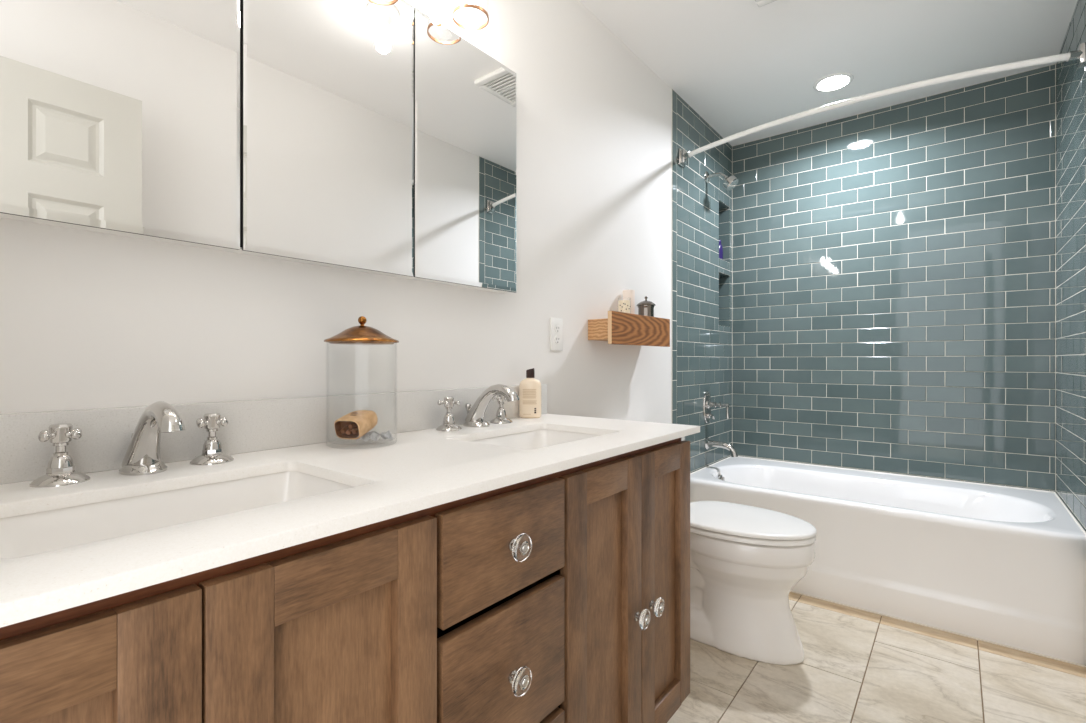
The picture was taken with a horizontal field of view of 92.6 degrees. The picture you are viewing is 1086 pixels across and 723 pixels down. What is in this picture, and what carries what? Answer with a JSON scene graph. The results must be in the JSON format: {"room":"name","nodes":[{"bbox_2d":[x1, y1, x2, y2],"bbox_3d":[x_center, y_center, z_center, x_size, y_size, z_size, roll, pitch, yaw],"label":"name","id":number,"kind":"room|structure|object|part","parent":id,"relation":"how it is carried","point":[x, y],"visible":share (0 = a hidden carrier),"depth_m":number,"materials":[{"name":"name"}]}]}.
{"room":"bathroom","nodes":[
{"label":"bathroom","id":0,"kind":"room"},
{"bbox_2d":[0,0,731,472],"bbox_3d":[0.067,-0.162,1.986,0.121,2.440,3.652,0,0,38],"label":"wall","id":1,"kind":"structure","parent":0,"point":[89,319],"depth_m":1.69,"materials":[{"name":"white paint"}]},
{"bbox_2d":[0,0,515,292],"bbox_3d":[-0.478,-0.557,1.169,0.055,0.686,1.203,0,0,38],"label":"upper cabinet","id":2,"kind":"object","parent":1,"relation":"attached to","point":[368,136],"visible":1,"depth_m":1.03,"materials":[{"name":"silver metal"}]},
{"bbox_3d":[-0.709,-0.557,0.840,0.008,0.686,0.402,0,0,38],"label":"mirror door","id":3,"kind":"part","parent":2,"relation":"part of","materials":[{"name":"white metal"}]},
{"bbox_3d":[-0.455,-0.557,1.159,0.008,0.686,0.402,0,0,38],"label":"mirror door","id":4,"kind":"part","parent":2,"relation":"part of","materials":[{"name":"white metal"}]},
{"bbox_3d":[-0.206,-0.557,1.472,0.008,0.686,0.390,0,0,38],"label":"mirror door","id":5,"kind":"part","parent":2,"relation":"part of","materials":[{"name":"white metal"}]},
{"bbox_2d":[0,384,546,483],"bbox_3d":[-0.472,0.132,1.201,0.022,0.103,1.537,0,0,38],"label":"backsplash","id":6,"kind":"structure","parent":1,"relation":"attached to","point":[263,424],"depth_m":1.01,"materials":[{"name":"stone"}]},
{"bbox_2d":[452,0,488,30],"bbox_3d":[-0.415,-1.049,1.165,0.157,0.256,0.736,0,0,38],"label":"vanity light","id":7,"kind":"object","parent":1,"relation":"attached to","point":[470,3],"visible":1,"depth_m":1.40,"materials":[{"name":"silver metal"}]},
{"bbox_3d":[-0.195,-1.005,1.397,0.053,0.080,0.053,0,0,38],"label":"bulb","id":8,"kind":"part","parent":7,"relation":"part of","materials":[{"name":"white glass"}]},
{"bbox_2d":[550,318,562,350],"bbox_3d":[0.050,-0.096,1.870,0.009,0.116,0.072,0,0,38],"label":"wall outlet","id":9,"kind":"object","parent":1,"relation":"attached to","point":[556,324],"visible":1,"depth_m":1.86,"materials":[{"name":"white plastic"}]},
{"bbox_2d":[554,336,559,343],"bbox_3d":[0.052,-0.076,1.868,0.003,0.028,0.033,0,0,38],"label":"receptacle","id":10,"kind":"object","parent":9,"relation":"attached to","point":[556,338],"depth_m":1.87,"materials":[{"name":"white plastic"}]},
{"bbox_2d":[554,325,559,332],"bbox_3d":[0.052,-0.116,1.868,0.003,0.028,0.033,0,0,38],"label":"receptacle","id":11,"kind":"object","parent":9,"relation":"attached to","point":[556,327],"depth_m":1.87,"materials":[{"name":"white plastic"}]},
{"bbox_2d":[588,311,669,346],"bbox_3d":[0.365,-0.126,2.173,0.125,0.124,0.504,0,0,38],"label":"wall shelf","id":12,"kind":"object","parent":1,"relation":"attached to","point":[620,328],"visible":1,"depth_m":2.05,"materials":[{"name":"brown wood"}]},
{"bbox_2d":[618,300,630,312],"bbox_3d":[0.330,-0.209,2.105,0.053,0.094,0.053,0,0,38],"label":"candle jar","id":13,"kind":"object","parent":12,"relation":"on","point":[624,306],"visible":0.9,"depth_m":2.08,"materials":[{"name":"beige wax"}]},
{"bbox_2d":[623,290,634,313],"bbox_3d":[0.367,-0.234,2.220,0.052,0.144,0.052,0,0,38],"label":"pillar candle","id":14,"kind":"object","parent":12,"relation":"on","point":[627,294],"visible":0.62,"depth_m":2.20,"materials":[{"name":"beige wax"}]},
{"bbox_2d":[637,296,654,316],"bbox_3d":[0.454,-0.224,2.284,0.083,0.124,0.083,0,0,38],"label":"canister","id":15,"kind":"object","parent":12,"relation":"on","point":[646,308],"visible":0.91,"depth_m":2.25,"materials":[{"name":"grey metal"}]},
{"bbox_3d":[0.454,-0.264,2.284,0.083,0.044,0.083,0,0,38],"label":"lid","id":16,"kind":"part","parent":15,"relation":"part of","materials":[{"name":"grey metal"}]},
{"bbox_2d":[703,391,729,422],"bbox_3d":[0.996,0.265,2.951,0.134,0.188,0.104,0,0,38],"label":"shower valve","id":17,"kind":"object","parent":1,"relation":"attached to","point":[707,404],"visible":1,"depth_m":2.96,"materials":[{"name":"silver metal"}]},
{"bbox_3d":[0.947,0.265,2.990,0.010,0.188,0.104,0,0,38],"label":"valve plate","id":18,"kind":"part","parent":17,"relation":"part of","materials":[{"name":"silver metal"}]},
{"bbox_3d":[0.999,0.275,2.949,0.126,0.102,0.052,0,0,38],"label":"lever","id":19,"kind":"part","parent":17,"relation":"part of","materials":[{"name":"silver metal"}]},
{"bbox_2d":[704,171,737,190],"bbox_3d":[1.014,-1.026,2.937,0.179,0.134,0.081,0,0,38],"label":"shower fixture","id":20,"kind":"object","parent":1,"relation":"attached to","point":[730,182],"visible":1,"depth_m":2.91,"materials":[{"name":"silver metal"}]},
{"bbox_3d":[0.990,-1.058,2.956,0.120,0.070,0.066,0,0,38],"label":"shower arm","id":21,"kind":"part","parent":20,"relation":"part of","materials":[{"name":"silver metal"}]},
{"bbox_2d":[704,437,737,456],"bbox_3d":[1.013,0.489,2.937,0.179,0.094,0.068,0,0,38],"label":"tub spout","id":22,"kind":"object","parent":1,"relation":"attached to","point":[708,443],"visible":1,"depth_m":2.93,"materials":[{"name":"silver metal"}]},
{"bbox_2d":[719,240,722,259],"bbox_3d":[1.115,-0.696,3.281,0.045,0.136,0.060,0,0,38],"label":"shampoo bottle","id":23,"kind":"object","parent":1,"relation":"in","point":[720,244],"visible":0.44,"depth_m":3.26,"materials":[{"name":"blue plastic"}]},
{"bbox_2d":[678,42,1085,167],"bbox_3d":[1.269,-1.060,2.205,1.490,0.088,0.176,0,0,38],"label":"shower curtain rod","id":24,"kind":"object","parent":1,"relation":"attached to","point":[1079,55],"visible":1,"depth_m":2.01,"materials":[{"name":"white metal"}]},
{"bbox_2d":[579,0,1077,145],"bbox_3d":[0.720,-1.432,1.498,1.750,0.100,3.702,0,0,38],"label":"ceiling","id":25,"kind":"structure","parent":0,"point":[741,65],"depth_m":2.26,"materials":[{"name":"white paint"}]},
{"bbox_2d":[755,0,776,6],"bbox_3d":[0.857,-1.371,1.791,0.300,0.022,0.300,0,0,38],"label":"ceiling vent","id":26,"kind":"object","parent":25,"relation":"in","point":[760,3],"visible":1,"depth_m":1.97,"materials":[{"name":"white plastic"}]},
{"bbox_2d":[813,73,853,91],"bbox_3d":[1.440,-1.379,2.573,0.176,0.007,0.176,0,0,38],"label":"recessed light","id":27,"kind":"object","parent":25,"relation":"in","point":[836,81],"visible":1,"depth_m":2.56,"materials":[{"name":"white plastic"}]},
{"bbox_2d":[667,590,1085,722],"bbox_3d":[0.316,1.086,0.990,1.750,0.064,5.002,0,0,38],"label":"floor","id":28,"kind":"structure","parent":0,"point":[859,665],"depth_m":1.72,"materials":[{"name":"beige tile"}]},
{"bbox_2d":[0,438,689,722],"bbox_3d":[-0.255,0.630,1.023,0.576,0.856,1.495,0,0,38],"label":"vanity cabinet","id":29,"kind":"object","parent":28,"relation":"on","point":[563,596],"visible":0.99,"depth_m":0.72,"materials":[{"name":"brown wood"}]},
{"bbox_3d":[-0.438,0.575,0.406,0.002,0.580,0.167,0,0,38],"label":"door panel","id":30,"kind":"part","parent":29,"relation":"part of","materials":[{"name":"brown wood"}]},
{"bbox_3d":[-0.433,0.575,0.402,0.020,0.704,0.290,0,0,38],"label":"cabinet door","id":31,"kind":"part","parent":29,"relation":"part of","materials":[{"name":"brown wood"}]},
{"bbox_3d":[-0.250,0.575,0.632,0.020,0.704,0.292,0,0,38],"label":"cabinet door","id":32,"kind":"part","parent":29,"relation":"part of","materials":[{"name":"brown wood"}]},
{"bbox_3d":[-0.255,0.575,0.636,0.002,0.580,0.168,0,0,38],"label":"door panel","id":33,"kind":"part","parent":29,"relation":"part of","materials":[{"name":"brown wood"}]},
{"bbox_2d":[0,384,699,627],"bbox_3d":[-0.258,0.140,1.033,0.566,0.120,1.540,0,0,38],"label":"countertop","id":34,"kind":"structure","parent":29,"relation":"on","point":[422,467],"depth_m":0.83,"materials":[{"name":"stone"}]},
{"bbox_2d":[29,401,233,487],"bbox_3d":[-0.657,0.123,0.863,0.222,0.121,0.220,0,0,-4],"label":"faucet","id":35,"kind":"object","parent":34,"relation":"on","point":[142,456],"visible":1,"depth_m":0.82,"materials":[{"name":"silver metal"}]},
{"bbox_3d":[-0.728,0.139,0.783,0.068,0.088,0.068,0,0,38],"label":"handle","id":36,"kind":"part","parent":35,"relation":"part of","materials":[{"name":"silver metal"}]},
{"bbox_3d":[-0.621,0.123,0.828,0.198,0.121,0.063,0,0,38],"label":"spout","id":37,"kind":"part","parent":35,"relation":"part of","materials":[{"name":"silver metal"}]},
{"bbox_3d":[-0.602,0.139,0.943,0.068,0.088,0.068,0,0,38],"label":"handle","id":38,"kind":"part","parent":35,"relation":"part of","materials":[{"name":"silver metal"}]},
{"bbox_2d":[0,471,353,558],"bbox_3d":[-0.477,0.274,0.713,0.325,0.145,0.454,0,0,38],"label":"sink","id":39,"kind":"object","parent":34,"relation":"in","point":[24,535],"visible":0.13,"depth_m":0.78,"materials":[{"name":"white ceramic"}]},
{"bbox_2d":[324,316,398,446],"bbox_3d":[-0.398,0.042,1.143,0.157,0.281,0.157,0,0,38],"label":"glass jar","id":40,"kind":"object","parent":34,"relation":"on","point":[356,335],"visible":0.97,"depth_m":1.10,"materials":[{"name":"clear"}]},
{"bbox_2d":[334,410,377,438],"bbox_3d":[-0.408,0.139,1.137,0.061,0.057,0.082,0,0,14],"label":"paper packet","id":41,"kind":"object","parent":40,"relation":"in","point":[355,424],"visible":1,"depth_m":1.11,"materials":[{"name":"brown paper"}]},
{"bbox_3d":[-0.398,-0.058,1.143,0.157,0.040,0.157,0,0,38],"label":"jar lid","id":42,"kind":"part","parent":40,"relation":"part of","materials":[{"name":"orange metal"}]},
{"bbox_3d":[-0.398,-0.088,1.143,0.018,0.022,0.018,0,0,38],"label":"lid knob","id":43,"kind":"part","parent":40,"relation":"part of","materials":[{"name":"orange metal"}]},
{"bbox_2d":[357,430,392,440],"bbox_3d":[-0.371,0.162,1.139,0.075,0.020,0.048,0,0,-24],"label":"wrapper","id":44,"kind":"object","parent":40,"relation":"in","point":[374,436],"visible":0.89,"depth_m":1.13,"materials":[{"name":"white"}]},
{"bbox_2d":[436,384,518,430],"bbox_3d":[-0.179,0.123,1.464,0.222,0.121,0.220,0,0,-4],"label":"faucet","id":45,"kind":"object","parent":34,"relation":"on","point":[475,415],"visible":1,"depth_m":1.43,"materials":[{"name":"silver metal"}]},
{"bbox_3d":[-0.251,0.139,1.384,0.068,0.088,0.068,0,0,38],"label":"handle","id":46,"kind":"part","parent":45,"relation":"part of","materials":[{"name":"silver metal"}]},
{"bbox_3d":[-0.214,0.152,1.485,0.018,0.062,0.018,0,0,38],"label":"pop rod","id":47,"kind":"part","parent":45,"relation":"part of","materials":[{"name":"silver metal"}]},
{"bbox_3d":[-0.144,0.123,1.429,0.198,0.121,0.063,0,0,38],"label":"spout","id":48,"kind":"part","parent":45,"relation":"part of","materials":[{"name":"silver metal"}]},
{"bbox_3d":[-0.124,0.139,1.543,0.068,0.088,0.068,0,0,38],"label":"handle","id":49,"kind":"part","parent":45,"relation":"part of","materials":[{"name":"silver metal"}]},
{"bbox_2d":[519,368,540,417],"bbox_3d":[-0.040,0.103,1.671,0.072,0.159,0.045,0,0,-2],"label":"lotion bottle","id":50,"kind":"object","parent":34,"relation":"on","point":[529,388],"visible":1,"depth_m":1.65,"materials":[{"name":"beige plastic"}]},
{"bbox_2d":[469,429,599,448],"bbox_3d":[-0.013,0.274,1.296,0.325,0.145,0.433,0,0,38],"label":"sink","id":51,"kind":"object","parent":34,"relation":"in","point":[535,439],"visible":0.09,"depth_m":1.47,"materials":[{"name":"white ceramic"}]},
{"bbox_3d":[-0.059,0.307,0.872,0.020,0.166,0.298,0,0,38],"label":"drawer","id":52,"kind":"part","parent":29,"relation":"part of","materials":[{"name":"brown wood"}]},
{"bbox_3d":[-0.059,0.526,0.872,0.020,0.235,0.298,0,0,38],"label":"drawer","id":53,"kind":"part","parent":29,"relation":"part of","materials":[{"name":"brown wood"}]},
{"bbox_3d":[-0.039,0.526,0.856,0.030,0.022,0.022,0,0,38],"label":"knob stem","id":54,"kind":"part","parent":29,"relation":"part of","materials":[{"name":"silver metal"}]},
{"bbox_3d":[-0.039,0.307,0.856,0.030,0.022,0.022,0,0,38],"label":"knob stem","id":55,"kind":"part","parent":29,"relation":"part of","materials":[{"name":"silver metal"}]},
{"bbox_3d":[-0.035,0.526,0.852,0.010,0.045,0.045,0,0,38],"label":"knob","id":56,"kind":"part","parent":29,"relation":"part of","materials":[{"name":"clear glass"}]},
{"bbox_3d":[-0.035,0.307,0.852,0.010,0.045,0.045,0,0,38],"label":"knob","id":57,"kind":"part","parent":29,"relation":"part of","materials":[{"name":"clear glass"}]},
{"bbox_3d":[-0.059,0.794,0.872,0.020,0.265,0.298,0,0,38],"label":"drawer","id":58,"kind":"part","parent":29,"relation":"part of","materials":[{"name":"brown wood"}]},
{"bbox_3d":[0.133,0.575,1.113,0.020,0.704,0.298,0,0,38],"label":"cabinet door","id":59,"kind":"part","parent":29,"relation":"part of","materials":[{"name":"brown wood"}]},
{"bbox_3d":[0.127,0.575,1.117,0.002,0.580,0.173,0,0,38],"label":"door panel","id":60,"kind":"part","parent":29,"relation":"part of","materials":[{"name":"brown wood"}]},
{"bbox_3d":[0.228,0.592,1.193,0.030,0.022,0.022,0,0,38],"label":"knob stem","id":61,"kind":"part","parent":29,"relation":"part of","materials":[{"name":"silver metal"}]},
{"bbox_3d":[0.233,0.592,1.189,0.010,0.045,0.045,0,0,38],"label":"knob","id":62,"kind":"part","parent":29,"relation":"part of","materials":[{"name":"clear glass"}]},
{"bbox_3d":[0.275,0.592,1.251,0.030,0.022,0.022,0,0,38],"label":"knob stem","id":63,"kind":"part","parent":29,"relation":"part of","materials":[{"name":"silver metal"}]},
{"bbox_3d":[0.279,0.592,1.247,0.010,0.045,0.045,0,0,38],"label":"knob","id":64,"kind":"part","parent":29,"relation":"part of","materials":[{"name":"clear glass"}]},
{"bbox_3d":[0.315,0.575,1.343,0.020,0.704,0.285,0,0,38],"label":"cabinet door","id":65,"kind":"part","parent":29,"relation":"part of","materials":[{"name":"brown wood"}]},
{"bbox_3d":[0.310,0.575,1.347,0.002,0.580,0.161,0,0,38],"label":"door panel","id":66,"kind":"part","parent":29,"relation":"part of","materials":[{"name":"brown wood"}]},
{"bbox_2d":[657,422,816,664],"bbox_3d":[0.659,0.669,2.031,0.739,0.778,0.412,0,0,38],"label":"toilet","id":67,"kind":"object","parent":28,"relation":"on","point":[746,562],"visible":0.56,"depth_m":1.84,"materials":[{"name":"white ceramic"}]},
{"bbox_3d":[0.652,0.846,2.036,0.714,0.424,0.333,0,0,38],"label":"bowl","id":68,"kind":"part","parent":67,"relation":"part of","materials":[{"name":"white ceramic"}]},
{"bbox_3d":[0.752,0.620,1.957,0.499,0.018,0.368,0,0,38],"label":"seat","id":69,"kind":"part","parent":67,"relation":"part of","materials":[{"name":"white plastic"}]},
{"bbox_3d":[0.751,0.596,1.958,0.506,0.024,0.372,0,0,38],"label":"lid","id":70,"kind":"part","parent":67,"relation":"part of","materials":[{"name":"white plastic"}]},
{"bbox_2d":[690,456,1085,664],"bbox_3d":[1.553,0.833,2.563,1.488,0.450,0.796,0,0,38],"label":"bathtub","id":71,"kind":"object","parent":28,"relation":"on","point":[1006,565],"visible":0.77,"depth_m":2.13,"materials":[{"name":"white ceramic"}]},
{"bbox_2d":[732,64,1055,491],"bbox_3d":[1.832,-0.162,2.914,1.690,2.440,0.101,0,0,38],"label":"wall","id":72,"kind":"structure","parent":0,"point":[894,267],"depth_m":2.77,"materials":[{"name":"teal tile"}]},
{"bbox_2d":[1056,0,1085,530],"bbox_3d":[2.175,-0.162,2.035,0.141,2.440,0.951,0,0,38],"label":"wall","id":73,"kind":"structure","parent":0,"point":[1070,79],"depth_m":2.10,"materials":[{"name":"teal tile"}]}
]}

